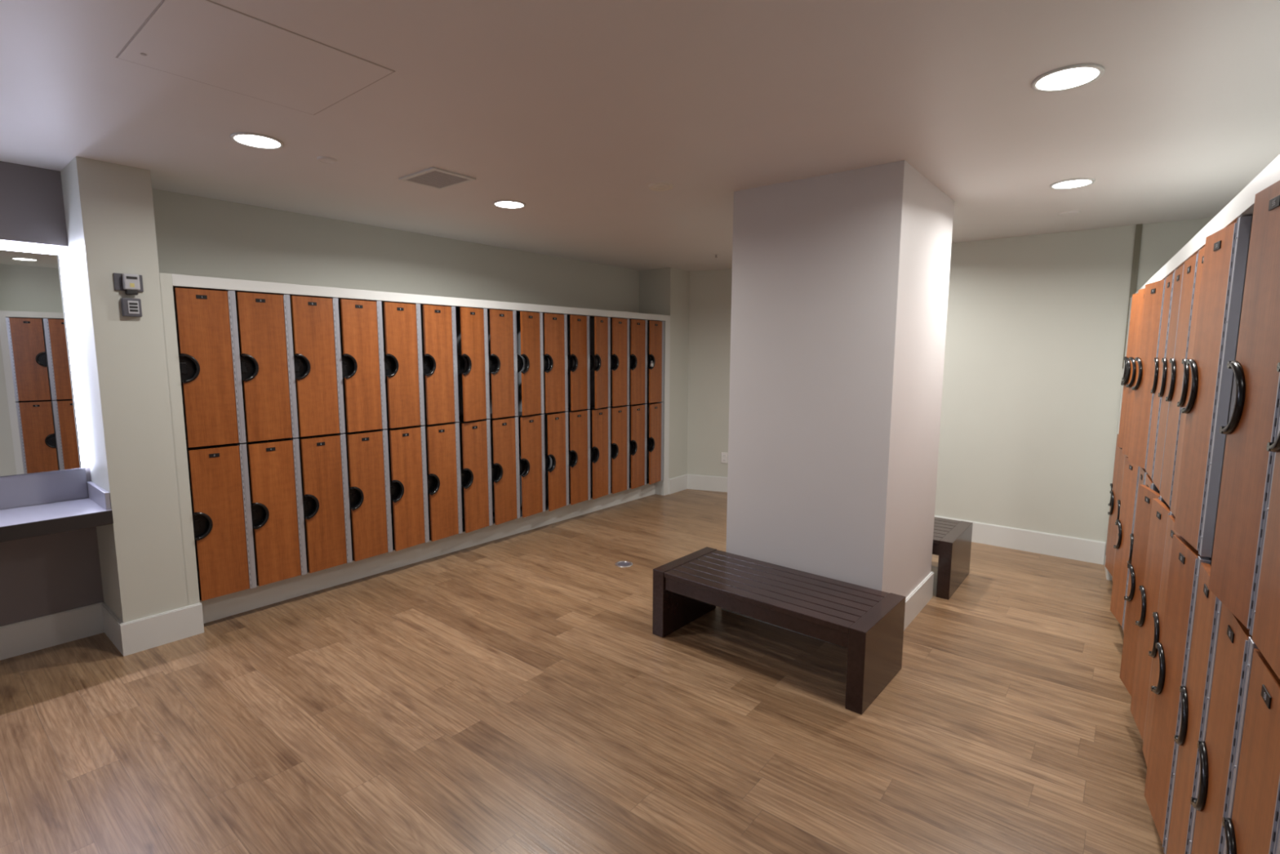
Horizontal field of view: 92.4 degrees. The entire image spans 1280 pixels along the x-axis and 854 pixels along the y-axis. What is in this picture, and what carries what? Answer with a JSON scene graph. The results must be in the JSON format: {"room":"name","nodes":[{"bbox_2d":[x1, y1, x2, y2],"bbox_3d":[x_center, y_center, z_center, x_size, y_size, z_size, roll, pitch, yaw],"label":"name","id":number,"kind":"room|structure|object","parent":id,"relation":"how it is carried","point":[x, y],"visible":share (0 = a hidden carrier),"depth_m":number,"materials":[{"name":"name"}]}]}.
{"room":"changing room","nodes":[
{"label":"changing room","id":0,"kind":"room"},
{"bbox_2d":[0,240,103,626],"bbox_3d":[-3.935,0.029,2.433,0.150,2.530,2.600,6,9,39],"label":"wall","id":1,"kind":"structure","parent":0,"point":[41,575],"depth_m":3.32,"materials":[{"name":"paint"}]},
{"bbox_2d":[0,160,68,247],"bbox_3d":[-3.861,-1.030,2.244,0.055,0.382,2.595,6,9,39],"label":"soffit","id":2,"kind":"object","parent":1,"relation":"attached to","point":[32,207],"depth_m":3.13,"materials":[{"name":"paint"}]},
{"bbox_2d":[0,249,81,476],"bbox_3d":[-3.870,-0.229,2.351,0.013,1.138,2.502,6,9,40],"label":"mirror","id":3,"kind":"object","parent":1,"relation":"attached to","point":[38,426],"visible":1,"depth_m":3.19,"materials":[{"name":"clear glass"}]},
{"bbox_2d":[0,467,88,509],"bbox_3d":[-3.864,0.423,2.433,0.019,0.170,2.518,6,9,39],"label":"backsplash","id":4,"kind":"structure","parent":1,"relation":"attached to","point":[16,491],"depth_m":3.26,"materials":[{"name":"stone"}]},
{"bbox_2d":[0,240,89,467],"bbox_3d":[-3.857,-0.253,2.361,0.015,1.184,2.539,6,9,39],"label":"light","id":5,"kind":"object","parent":1,"relation":"attached to","point":[61,251],"visible":1,"depth_m":3.30,"materials":[{"name":"white plastic"}]},
{"bbox_2d":[0,602,104,660],"bbox_3d":[-3.878,1.205,2.518,0.015,0.175,2.590,6,9,39],"label":"baseboard","id":6,"kind":"structure","parent":1,"relation":"attached to","point":[27,636],"depth_m":3.33,"materials":[{"name":"paint"}]},
{"bbox_2d":[0,467,113,542],"bbox_3d":[-3.687,0.475,2.308,0.459,0.243,2.539,6,9,39],"label":"countertop","id":7,"kind":"structure","parent":1,"relation":"attached to","point":[33,504],"depth_m":3.17,"materials":[{"name":"stone"}]},
{"bbox_2d":[60,156,689,622],"bbox_3d":[-0.968,-0.357,5.727,0.590,2.530,6.310,6,9,39],"label":"wall","id":8,"kind":"structure","parent":0,"point":[116,222],"depth_m":3.39,"materials":[{"name":"paint"}]},
{"bbox_2d":[113,272,143,298],"bbox_3d":[-2.603,-0.717,3.131,0.052,0.126,0.115,6,9,39],"label":"reader","id":9,"kind":"object","parent":8,"relation":"attached to","point":[131,284],"visible":1,"depth_m":3.11,"materials":[{"name":"grey plastic"}]},
{"bbox_2d":[124,288,137,294],"bbox_3d":[-2.600,-0.689,3.138,0.040,0.025,0.046,6,9,39],"label":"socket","id":10,"kind":"object","parent":9,"relation":"attached to","point":[127,291],"depth_m":3.12,"materials":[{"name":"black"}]},
{"bbox_2d":[120,297,142,316],"bbox_3d":[-2.610,-0.613,3.149,0.034,0.093,0.078,6,9,39],"label":"keypad","id":11,"kind":"object","parent":8,"relation":"attached to","point":[131,307],"visible":1,"depth_m":3.14,"materials":[{"name":"grey plastic"}]},
{"bbox_2d":[101,601,204,656],"bbox_3d":[-2.788,1.089,3.509,0.455,0.175,0.362,6,9,39],"label":"baseboard","id":12,"kind":"structure","parent":8,"relation":"attached to","point":[129,637],"depth_m":3.36,"materials":[{"name":"paint"}]},
{"bbox_2d":[171,274,670,495],"bbox_3d":[-1.260,-0.043,5.281,0.441,2.010,4.514,6,9,39],"label":"trim","id":13,"kind":"structure","parent":8,"relation":"attached to","point":[178,280],"depth_m":4.53,"materials":[{"name":"paint"}]},
{"bbox_2d":[200,482,655,623],"bbox_3d":[-1.341,0.868,5.396,0.315,0.174,4.424,6,9,39],"label":"trim","id":14,"kind":"structure","parent":8,"relation":"attached to","point":[230,604],"depth_m":4.54,"materials":[{"name":"paint"}]},
{"bbox_2d":[186,443,257,600],"bbox_3d":[-2.568,0.535,3.683,0.412,0.879,0.291,6,9,39],"label":"locker","id":15,"kind":"object","parent":14,"relation":"on","point":[219,477],"visible":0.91,"depth_m":3.56,"materials":[{"name":"wood"}]},
{"bbox_2d":[173,286,246,448],"bbox_3d":[-2.565,-0.346,3.577,0.412,0.879,0.291,6,9,39],"label":"locker","id":16,"kind":"object","parent":15,"relation":"on","point":[206,322],"visible":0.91,"depth_m":3.45,"materials":[{"name":"wood"}]},
{"bbox_2d":[235,438,307,586],"bbox_3d":[-2.381,0.508,3.908,0.419,0.879,0.291,6,9,39],"label":"locker","id":17,"kind":"object","parent":14,"relation":"on","point":[274,471],"visible":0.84,"depth_m":3.79,"materials":[{"name":"wood"}]},
{"bbox_2d":[235,291,298,441],"bbox_3d":[-2.379,-0.372,3.803,0.417,0.879,0.291,6,9,39],"label":"locker","id":18,"kind":"object","parent":17,"relation":"on","point":[264,329],"visible":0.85,"depth_m":3.68,"materials":[{"name":"wood"}]},
{"bbox_2d":[288,433,352,573],"bbox_3d":[-2.194,0.482,4.133,0.425,0.879,0.291,6,9,39],"label":"locker","id":19,"kind":"object","parent":14,"relation":"on","point":[323,458],"visible":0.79,"depth_m":4.01,"materials":[{"name":"wood"}]},
{"bbox_2d":[289,294,345,436],"bbox_3d":[-2.193,-0.399,4.028,0.419,0.879,0.291,6,9,39],"label":"locker","id":20,"kind":"object","parent":19,"relation":"on","point":[315,321],"visible":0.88,"depth_m":3.90,"materials":[{"name":"wood"}]},
{"bbox_2d":[336,429,392,561],"bbox_3d":[-2.009,0.456,4.359,0.428,0.879,0.291,6,9,39],"label":"locker","id":21,"kind":"object","parent":14,"relation":"on","point":[367,451],"visible":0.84,"depth_m":4.24,"materials":[{"name":"wood"}]},
{"bbox_2d":[337,298,387,432],"bbox_3d":[-2.003,-0.425,4.251,0.432,0.879,0.291,6,9,39],"label":"locker","id":22,"kind":"object","parent":21,"relation":"on","point":[361,322],"visible":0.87,"depth_m":4.13,"materials":[{"name":"wood"}]},
{"bbox_2d":[379,425,429,551],"bbox_3d":[-1.821,0.429,4.582,0.436,0.879,0.291,6,9,39],"label":"locker","id":23,"kind":"object","parent":14,"relation":"on","point":[406,445],"visible":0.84,"depth_m":4.46,"materials":[{"name":"wood"}]},
{"bbox_2d":[381,301,425,428],"bbox_3d":[-1.818,-0.452,4.477,0.434,0.879,0.291,6,9,39],"label":"locker","id":24,"kind":"object","parent":23,"relation":"on","point":[402,322],"visible":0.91,"depth_m":4.35,"materials":[{"name":"wood"}]},
{"bbox_2d":[414,422,462,541],"bbox_3d":[-1.637,0.403,4.810,0.434,0.879,0.291,6,9,39],"label":"locker","id":25,"kind":"object","parent":14,"relation":"on","point":[442,439],"visible":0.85,"depth_m":4.69,"materials":[{"name":"wood"}]},
{"bbox_2d":[420,304,458,424],"bbox_3d":[-1.632,-0.478,4.702,0.438,0.879,0.291,6,9,39],"label":"locker","id":26,"kind":"object","parent":25,"relation":"on","point":[438,322],"visible":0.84,"depth_m":4.58,"materials":[{"name":"wood"}]},
{"bbox_2d":[449,419,493,533],"bbox_3d":[-1.447,0.376,5.032,0.447,0.879,0.291,6,9,39],"label":"locker","id":27,"kind":"object","parent":14,"relation":"on","point":[474,435],"visible":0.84,"depth_m":4.92,"materials":[{"name":"wood"}]},
{"bbox_2d":[455,306,489,421],"bbox_3d":[-1.435,-0.503,4.919,0.468,0.879,0.291,6,9,39],"label":"locker","id":28,"kind":"object","parent":27,"relation":"on","point":[472,328],"visible":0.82,"depth_m":4.82,"materials":[{"name":"wood"}]},
{"bbox_2d":[482,416,520,524],"bbox_3d":[-1.263,0.350,5.260,0.445,0.879,0.291,6,9,39],"label":"locker","id":29,"kind":"object","parent":14,"relation":"on","point":[504,437],"visible":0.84,"depth_m":5.15,"materials":[{"name":"wood"}]},
{"bbox_2d":[487,308,518,417],"bbox_3d":[-1.261,-0.531,5.154,0.443,0.879,0.291,6,9,39],"label":"locker","id":30,"kind":"object","parent":29,"relation":"on","point":[501,324],"visible":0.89,"depth_m":5.04,"materials":[{"name":"wood"}]},
{"bbox_2d":[511,413,546,517],"bbox_3d":[-1.080,0.323,5.487,0.440,0.879,0.291,6,9,39],"label":"locker","id":31,"kind":"object","parent":14,"relation":"on","point":[531,427],"visible":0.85,"depth_m":5.37,"materials":[{"name":"wood"}]},
{"bbox_2d":[515,311,544,415],"bbox_3d":[-1.069,-0.557,5.375,0.462,0.879,0.291,6,9,39],"label":"locker","id":32,"kind":"object","parent":31,"relation":"on","point":[530,346],"visible":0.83,"depth_m":5.27,"materials":[{"name":"wood"}]},
{"bbox_2d":[538,411,568,511],"bbox_3d":[-0.890,0.297,5.709,0.456,0.879,0.291,6,9,39],"label":"locker","id":33,"kind":"object","parent":14,"relation":"on","point":[556,424],"visible":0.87,"depth_m":5.60,"materials":[{"name":"wood"}]},
{"bbox_2d":[542,312,568,413],"bbox_3d":[-0.895,-0.585,5.610,0.434,0.879,0.291,6,9,39],"label":"locker","id":34,"kind":"object","parent":33,"relation":"on","point":[554,325],"visible":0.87,"depth_m":5.49,"materials":[{"name":"wood"}]},
{"bbox_2d":[562,409,591,504],"bbox_3d":[-0.712,0.269,5.941,0.438,0.879,0.291,6,9,39],"label":"locker","id":35,"kind":"object","parent":14,"relation":"on","point":[579,420],"visible":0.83,"depth_m":5.82,"materials":[{"name":"wood"}]},
{"bbox_2d":[567,314,590,410],"bbox_3d":[-0.703,-0.611,5.830,0.453,0.879,0.291,6,9,39],"label":"locker","id":36,"kind":"object","parent":35,"relation":"on","point":[578,326],"visible":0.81,"depth_m":5.72,"materials":[{"name":"wood"}]},
{"bbox_2d":[582,407,610,498],"bbox_3d":[-0.525,0.243,6.166,0.445,0.879,0.291,6,9,39],"label":"locker","id":37,"kind":"object","parent":14,"relation":"on","point":[600,418],"visible":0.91,"depth_m":6.05,"materials":[{"name":"wood"}]},
{"bbox_2d":[589,315,610,408],"bbox_3d":[-0.509,-0.636,6.050,0.477,0.879,0.291,6,9,39],"label":"locker","id":38,"kind":"object","parent":37,"relation":"on","point":[599,326],"visible":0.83,"depth_m":5.97,"materials":[{"name":"wood"}]},
{"bbox_2d":[606,405,629,493],"bbox_3d":[-0.343,0.216,6.395,0.436,0.879,0.291,6,9,39],"label":"locker","id":39,"kind":"object","parent":14,"relation":"on","point":[620,415],"visible":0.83,"depth_m":6.28,"materials":[{"name":"wood"}]},
{"bbox_2d":[610,317,629,406],"bbox_3d":[-0.338,-0.664,6.287,0.443,0.879,0.291,6,9,39],"label":"locker","id":40,"kind":"object","parent":39,"relation":"on","point":[620,327],"visible":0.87,"depth_m":6.17,"materials":[{"name":"wood"}]},
{"bbox_2d":[623,404,647,488],"bbox_3d":[-0.156,0.190,6.620,0.443,0.879,0.291,6,9,39],"label":"locker","id":41,"kind":"object","parent":14,"relation":"on","point":[637,412],"visible":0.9,"depth_m":6.50,"materials":[{"name":"wood"}]},
{"bbox_2d":[629,319,647,404],"bbox_3d":[-0.155,-0.691,6.515,0.436,0.879,0.291,6,9,39],"label":"locker","id":42,"kind":"object","parent":41,"relation":"on","point":[637,328],"visible":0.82,"depth_m":6.40,"materials":[{"name":"wood"}]},
{"bbox_2d":[640,402,663,484],"bbox_3d":[0.032,0.163,6.844,0.451,0.879,0.291,6,9,39],"label":"locker","id":43,"kind":"object","parent":14,"relation":"on","point":[655,424],"visible":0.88,"depth_m":6.73,"materials":[{"name":"wood"}]},
{"bbox_2d":[647,320,664,403],"bbox_3d":[0.033,-0.718,6.739,0.445,0.879,0.291,6,9,39],"label":"locker","id":44,"kind":"object","parent":43,"relation":"on","point":[655,329],"visible":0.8,"depth_m":6.62,"materials":[{"name":"wood"}]},
{"bbox_2d":[668,474,687,493],"bbox_3d":[0.447,0.664,7.140,0.015,0.175,0.375,5,9,37],"label":"baseboard","id":45,"kind":"object","parent":8,"relation":"attached to","point":[678,483],"visible":1,"depth_m":7.12,"materials":[{"name":"paint"}]},
{"bbox_2d":[0,488,1164,853],"bbox_3d":[0.214,1.254,3.308,6.800,0.080,9.250,6,9,39],"label":"floor","id":46,"kind":"structure","parent":0,"point":[517,693],"depth_m":2.67,"materials":[{"name":"brown wood"}]},
{"bbox_2d":[614,560,632,567],"bbox_3d":[-0.123,1.045,4.679,0.136,0.004,0.136,6,9,39],"label":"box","id":47,"kind":"object","parent":46,"relation":"on","point":[620,563],"visible":1,"depth_m":4.68,"materials":[{"name":"silver metal"}]},
{"bbox_2d":[652,546,905,714],"bbox_3d":[0.706,1.021,3.308,1.212,0.386,0.538,6,9,40],"label":"bench","id":48,"kind":"object","parent":46,"relation":"on","point":[868,622],"visible":1,"depth_m":3.10,"materials":[{"name":"brown wood"}]},
{"bbox_2d":[932,516,973,599],"bbox_3d":[1.762,0.868,4.608,1.182,0.386,0.625,6,9,39],"label":"bench","id":49,"kind":"object","parent":46,"relation":"on","point":[952,539],"visible":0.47,"depth_m":4.13,"materials":[{"name":"brown wood"}]},
{"bbox_3d":[2.258,1.255,2.304,0.708,0.174,4.697,6,9,39],"label":"trim","id":50,"kind":"structure","parent":46,"relation":"on","visible":0},
{"bbox_2d":[1105,434,1118,555],"bbox_3d":[3.413,0.507,4.099,0.434,0.879,0.291,5,8,35],"label":"locker","id":51,"kind":"object","parent":50,"relation":"on","point":[1111,484],"visible":0.16,"depth_m":4.29,"materials":[{"name":"wood"}]},
{"bbox_2d":[1121,360,1126,380],"bbox_3d":[3.420,-0.373,3.990,0.425,0.879,0.291,5,8,35],"label":"locker","id":52,"kind":"object","parent":51,"relation":"on","point":[1125,367],"visible":0.05,"depth_m":4.16,"materials":[{"name":"metal"}]},
{"bbox_2d":[1105,438,1124,576],"bbox_3d":[3.240,0.535,3.864,0.447,0.879,0.291,5,8,35],"label":"locker","id":53,"kind":"object","parent":50,"relation":"on","point":[1119,460],"visible":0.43,"depth_m":4.00,"materials":[{"name":"wood"}]},
{"bbox_2d":[1111,454,1128,580],"bbox_3d":[3.082,0.564,3.617,0.421,0.879,0.291,5,8,35],"label":"locker","id":54,"kind":"object","parent":50,"relation":"on","point":[1125,455],"visible":0.12,"depth_m":3.81,"materials":[{"name":"wood"}]},
{"bbox_2d":[1120,308,1131,408],"bbox_3d":[3.070,-0.318,3.522,0.460,0.879,0.291,5,8,35],"label":"locker","id":55,"kind":"object","parent":54,"relation":"on","point":[1123,380],"visible":0.07,"depth_m":3.70,"materials":[{"name":"metal"}]},
{"bbox_2d":[1110,456,1140,629],"bbox_3d":[2.732,0.620,3.149,0.456,0.879,0.291,5,8,35],"label":"locker","id":56,"kind":"object","parent":50,"relation":"on","point":[1126,522],"visible":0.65,"depth_m":3.26,"materials":[{"name":"wood"}]},
{"bbox_2d":[1122,288,1145,455],"bbox_3d":[2.729,-0.262,3.047,0.470,0.879,0.291,5,8,35],"label":"locker","id":57,"kind":"object","parent":56,"relation":"on","point":[1140,292],"visible":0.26,"depth_m":3.23,"materials":[{"name":"wood"}]},
{"bbox_2d":[1123,466,1148,632],"bbox_3d":[2.581,0.649,2.898,0.412,0.879,0.291,5,8,35],"label":"locker","id":58,"kind":"object","parent":50,"relation":"on","point":[1143,473],"visible":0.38,"depth_m":3.06,"materials":[{"name":"wood"}]},
{"bbox_2d":[1127,276,1167,470],"bbox_3d":[2.563,-0.233,2.807,0.464,0.879,0.291,5,8,35],"label":"locker","id":59,"kind":"object","parent":58,"relation":"on","point":[1153,299],"visible":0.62,"depth_m":2.92,"materials":[{"name":"wood"}]},
{"bbox_2d":[1119,484,1168,696],"bbox_3d":[2.226,0.704,2.433,0.458,0.879,0.291,5,8,35],"label":"locker","id":60,"kind":"object","parent":50,"relation":"on","point":[1137,567],"visible":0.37,"depth_m":2.58,"materials":[{"name":"wood"}]},
{"bbox_2d":[1152,263,1184,491],"bbox_3d":[2.247,-0.175,2.315,0.415,0.879,0.291,5,8,35],"label":"locker","id":61,"kind":"object","parent":60,"relation":"on","point":[1166,366],"visible":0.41,"depth_m":2.44,"materials":[{"name":"wood"}]},
{"bbox_2d":[1130,497,1173,742],"bbox_3d":[2.066,0.733,2.189,0.438,0.879,0.291,5,8,35],"label":"locker","id":62,"kind":"object","parent":50,"relation":"on","point":[1150,590],"visible":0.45,"depth_m":2.31,"materials":[{"name":"wood"}]},
{"bbox_2d":[1160,249,1199,509],"bbox_3d":[2.077,-0.147,2.077,0.419,0.879,0.291,5,8,35],"label":"locker","id":63,"kind":"object","parent":62,"relation":"on","point":[1190,266],"visible":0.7,"depth_m":2.19,"materials":[{"name":"wood"}]},
{"bbox_2d":[1145,474,1159,493],"bbox_3d":[2.413,0.677,2.659,0.412,0.879,0.291,5,8,35],"label":"locker","id":64,"kind":"object","parent":50,"relation":"on","point":[1149,483],"visible":0.06,"depth_m":2.68,"materials":[{"name":"wood"}]},
{"bbox_2d":[1146,269,1176,480],"bbox_3d":[2.416,-0.203,2.554,0.415,0.879,0.291,5,8,35],"label":"locker","id":65,"kind":"object","parent":64,"relation":"on","point":[1169,286],"visible":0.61,"depth_m":2.67,"materials":[{"name":"wood"}]},
{"bbox_2d":[1142,515,1187,766],"bbox_3d":[1.905,0.762,1.945,0.421,0.879,0.291,5,8,35],"label":"locker","id":66,"kind":"object","parent":50,"relation":"on","point":[1158,617],"visible":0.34,"depth_m":2.11,"materials":[{"name":"wood"}]},
{"bbox_2d":[1170,246,1204,516],"bbox_3d":[1.910,-0.119,1.837,0.417,0.879,0.291,5,8,35],"label":"locker","id":67,"kind":"object","parent":66,"relation":"on","point":[1187,383],"visible":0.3,"depth_m":2.01,"materials":[{"name":"wood"}]},
{"bbox_2d":[1144,534,1212,853],"bbox_3d":[1.730,0.789,1.711,0.438,0.879,0.291,5,8,35],"label":"locker","id":68,"kind":"object","parent":50,"relation":"on","point":[1174,649],"visible":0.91,"depth_m":1.81,"materials":[{"name":"wood"}]},
{"bbox_2d":[1173,215,1252,557],"bbox_3d":[1.733,-0.091,1.605,0.438,0.879,0.291,5,8,35],"label":"locker","id":69,"kind":"object","parent":68,"relation":"on","point":[1207,409],"visible":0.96,"depth_m":1.66,"materials":[{"name":"wood"}]},
{"bbox_2d":[1166,562,1222,853],"bbox_3d":[1.572,0.818,1.465,0.412,0.879,0.291,5,8,35],"label":"locker","id":70,"kind":"object","parent":50,"relation":"on","point":[1196,695],"visible":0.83,"depth_m":1.56,"materials":[{"name":"wood"}]},
{"bbox_2d":[1228,375,1235,422],"bbox_3d":[1.580,-0.062,1.355,0.402,0.879,0.291,5,8,35],"label":"locker","id":71,"kind":"object","parent":70,"relation":"on","point":[1233,392],"visible":0.02,"depth_m":1.57,"materials":[{"name":"metal"}]},
{"bbox_2d":[1190,602,1258,853],"bbox_3d":[1.404,0.847,1.226,0.412,0.879,0.291,5,8,35],"label":"locker","id":72,"kind":"object","parent":50,"relation":"on","point":[1220,753],"visible":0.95,"depth_m":1.30,"materials":[{"name":"wood"}]},
{"bbox_2d":[1208,180,1279,635],"bbox_3d":[1.397,-0.035,1.127,0.438,0.879,0.291,5,8,35],"label":"locker","id":73,"kind":"object","parent":72,"relation":"on","point":[1247,472],"visible":0.96,"depth_m":1.24,"materials":[{"name":"wood"}]},
{"bbox_2d":[1222,648,1279,853],"bbox_3d":[1.236,0.875,0.987,0.412,0.879,0.291,5,8,35],"label":"locker","id":74,"kind":"object","parent":50,"relation":"on","point":[1253,827],"visible":0.98,"depth_m":1.08,"materials":[{"name":"wood"}]},
{"bbox_2d":[1252,362,1279,679],"bbox_3d":[1.238,-0.006,0.882,0.417,0.879,0.291,5,8,35],"label":"locker","id":75,"kind":"object","parent":74,"relation":"on","point":[1266,628],"visible":1,"depth_m":1.09,"materials":[{"name":"wood"}]},
{"bbox_3d":[2.914,0.593,3.378,0.421,0.879,0.291,5,8,35],"label":"locker","id":76,"kind":"object","parent":50,"relation":"on","visible":0},
{"bbox_2d":[1117,293,1137,448],"bbox_3d":[2.894,-0.290,3.288,0.477,0.879,0.291,5,8,35],"label":"locker","id":77,"kind":"object","parent":76,"relation":"on","point":[1135,296],"visible":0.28,"depth_m":3.48,"materials":[{"name":"wood"}]},
{"bbox_2d":[0,0,1279,271],"bbox_3d":[0.225,-1.343,2.995,6.800,0.110,9.250,6,9,39],"label":"ceiling","id":78,"kind":"structure","parent":0,"point":[569,111],"depth_m":2.39,"materials":[{"name":"paint"}]},
{"bbox_2d":[115,0,395,115],"bbox_3d":[-1.245,-1.181,2.002,0.610,0.004,0.610,6,9,39],"label":"access panel","id":79,"kind":"object","parent":78,"relation":"attached to","point":[206,42],"visible":1,"depth_m":1.95,"materials":[{"name":"grey"}]},
{"bbox_2d":[230,132,284,149],"bbox_3d":[-1.698,-1.269,2.724,0.204,0.006,0.204,6,9,39],"label":"recessed light","id":80,"kind":"object","parent":78,"relation":"in","point":[246,139],"visible":1,"depth_m":2.72,"materials":[{"name":"paint"}]},
{"bbox_2d":[234,134,280,147],"bbox_3d":[-1.698,-1.270,2.724,0.176,0.003,0.176,6,9,39],"label":"diffuser","id":81,"kind":"object","parent":80,"relation":"attached to","point":[250,140],"depth_m":2.72,"materials":[{"name":"white plastic"}]},
{"bbox_2d":[398,167,475,190],"bbox_3d":[-1.091,-1.335,3.304,0.330,0.010,0.260,6,9,39],"label":"ceiling vent","id":82,"kind":"object","parent":78,"relation":"in","point":[433,177],"visible":1,"depth_m":3.29,"materials":[{"name":"metal"}]},
{"bbox_2d":[405,170,467,187],"bbox_3d":[-1.093,-1.334,3.302,0.282,0.006,0.202,6,9,39],"label":"grille","id":83,"kind":"object","parent":82,"relation":"attached to","point":[432,179],"depth_m":3.31,"materials":[{"name":"grey metal"}]},
{"bbox_2d":[493,200,525,208],"bbox_3d":[-0.825,-1.405,3.875,0.204,0.006,0.204,6,9,39],"label":"recessed light","id":84,"kind":"object","parent":78,"relation":"in","point":[508,204],"visible":1,"depth_m":3.87,"materials":[{"name":"paint"}]},
{"bbox_2d":[495,201,523,208],"bbox_3d":[-0.825,-1.405,3.875,0.176,0.003,0.176,6,9,39],"label":"diffuser","id":85,"kind":"object","parent":84,"relation":"attached to","point":[499,204],"depth_m":3.87,"materials":[{"name":"white plastic"}]},
{"bbox_2d":[648,182,673,191],"bbox_3d":[0.117,-1.344,3.438,0.144,0.015,0.144,6,9,39],"label":"cover","id":86,"kind":"object","parent":78,"relation":"attached to","point":[659,186],"visible":1,"depth_m":3.41,"materials":[{"name":"white plastic"}]},
{"bbox_2d":[1031,63,1104,92],"bbox_3d":[1.446,-1.179,2.077,0.204,0.006,0.204,6,9,39],"label":"recessed light","id":87,"kind":"object","parent":78,"relation":"in","point":[1072,77],"visible":1,"depth_m":2.07,"materials":[{"name":"paint"}]},
{"bbox_2d":[1035,67,1098,89],"bbox_3d":[1.446,-1.179,2.077,0.176,0.003,0.176,6,9,39],"label":"diffuser","id":88,"kind":"object","parent":87,"relation":"attached to","point":[1061,78],"depth_m":2.07,"materials":[{"name":"white plastic"}]},
{"bbox_2d":[1049,177,1094,189],"bbox_3d":[2.364,-1.330,3.357,0.204,0.006,0.204,6,9,39],"label":"recessed light","id":89,"kind":"object","parent":78,"relation":"in","point":[1081,182],"visible":1,"depth_m":3.35,"materials":[{"name":"paint"}]},
{"bbox_2d":[1053,180,1091,188],"bbox_3d":[2.364,-1.330,3.357,0.176,0.003,0.176,6,9,39],"label":"diffuser","id":90,"kind":"object","parent":89,"relation":"attached to","point":[1064,184],"depth_m":3.36,"materials":[{"name":"white plastic"}]},
{"bbox_2d":[725,160,954,598],"bbox_3d":[1.230,-0.118,3.810,0.947,2.530,1.028,6,9,39],"label":"wall pillar","id":91,"kind":"structure","parent":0,"point":[840,281],"depth_m":3.37,"materials":[{"name":"paint"}]},
{"bbox_2d":[721,571,933,644],"bbox_3d":[1.226,1.051,3.951,0.977,0.175,1.058,6,9,39],"label":"baseboard","id":92,"kind":"structure","parent":91,"relation":"attached to","point":[922,594],"depth_m":3.77,"materials":[{"name":"paint"}]},
{"bbox_2d":[686,217,1213,564],"bbox_3d":[2.873,-0.336,5.674,5.670,2.530,0.856,6,9,39],"label":"wall","id":93,"kind":"structure","parent":0,"point":[1036,326],"depth_m":4.93,"materials":[{"name":"paint"}]},
{"bbox_2d":[687,474,727,492],"bbox_3d":[1.421,0.690,6.955,1.862,0.175,0.015,3,7,21],"label":"baseboard","id":94,"kind":"structure","parent":93,"relation":"attached to","point":[704,482],"depth_m":7.19,"materials":[{"name":"paint"}]},
{"bbox_2d":[720,452,728,462],"bbox_3d":[0.977,0.357,7.090,0.076,0.124,0.010,3,7,21],"label":"wall outlet","id":95,"kind":"object","parent":93,"relation":"attached to","point":[724,455],"visible":1,"depth_m":7.08,"materials":[{"name":"white plastic"}]},
{"bbox_2d":[934,515,1106,564],"bbox_3d":[2.703,0.883,5.391,2.210,0.175,0.015,6,9,39],"label":"baseboard","id":96,"kind":"structure","parent":93,"relation":"attached to","point":[1048,544],"depth_m":4.96,"materials":[{"name":"paint"}]},
{"bbox_2d":[1122,223,1142,368],"bbox_3d":[3.582,-0.943,4.463,0.037,1.030,0.012,6,9,39],"label":"trim","id":97,"kind":"structure","parent":93,"relation":"attached to","point":[1138,235],"depth_m":4.43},
{"bbox_2d":[1104,154,1279,580],"bbox_3d":[2.304,0.323,2.360,0.501,2.010,5.115,5,8,35],"label":"trim","id":98,"kind":"structure","parent":93,"relation":"attached to","point":[1242,205],"depth_m":1.74,"materials":[{"name":"paint"}]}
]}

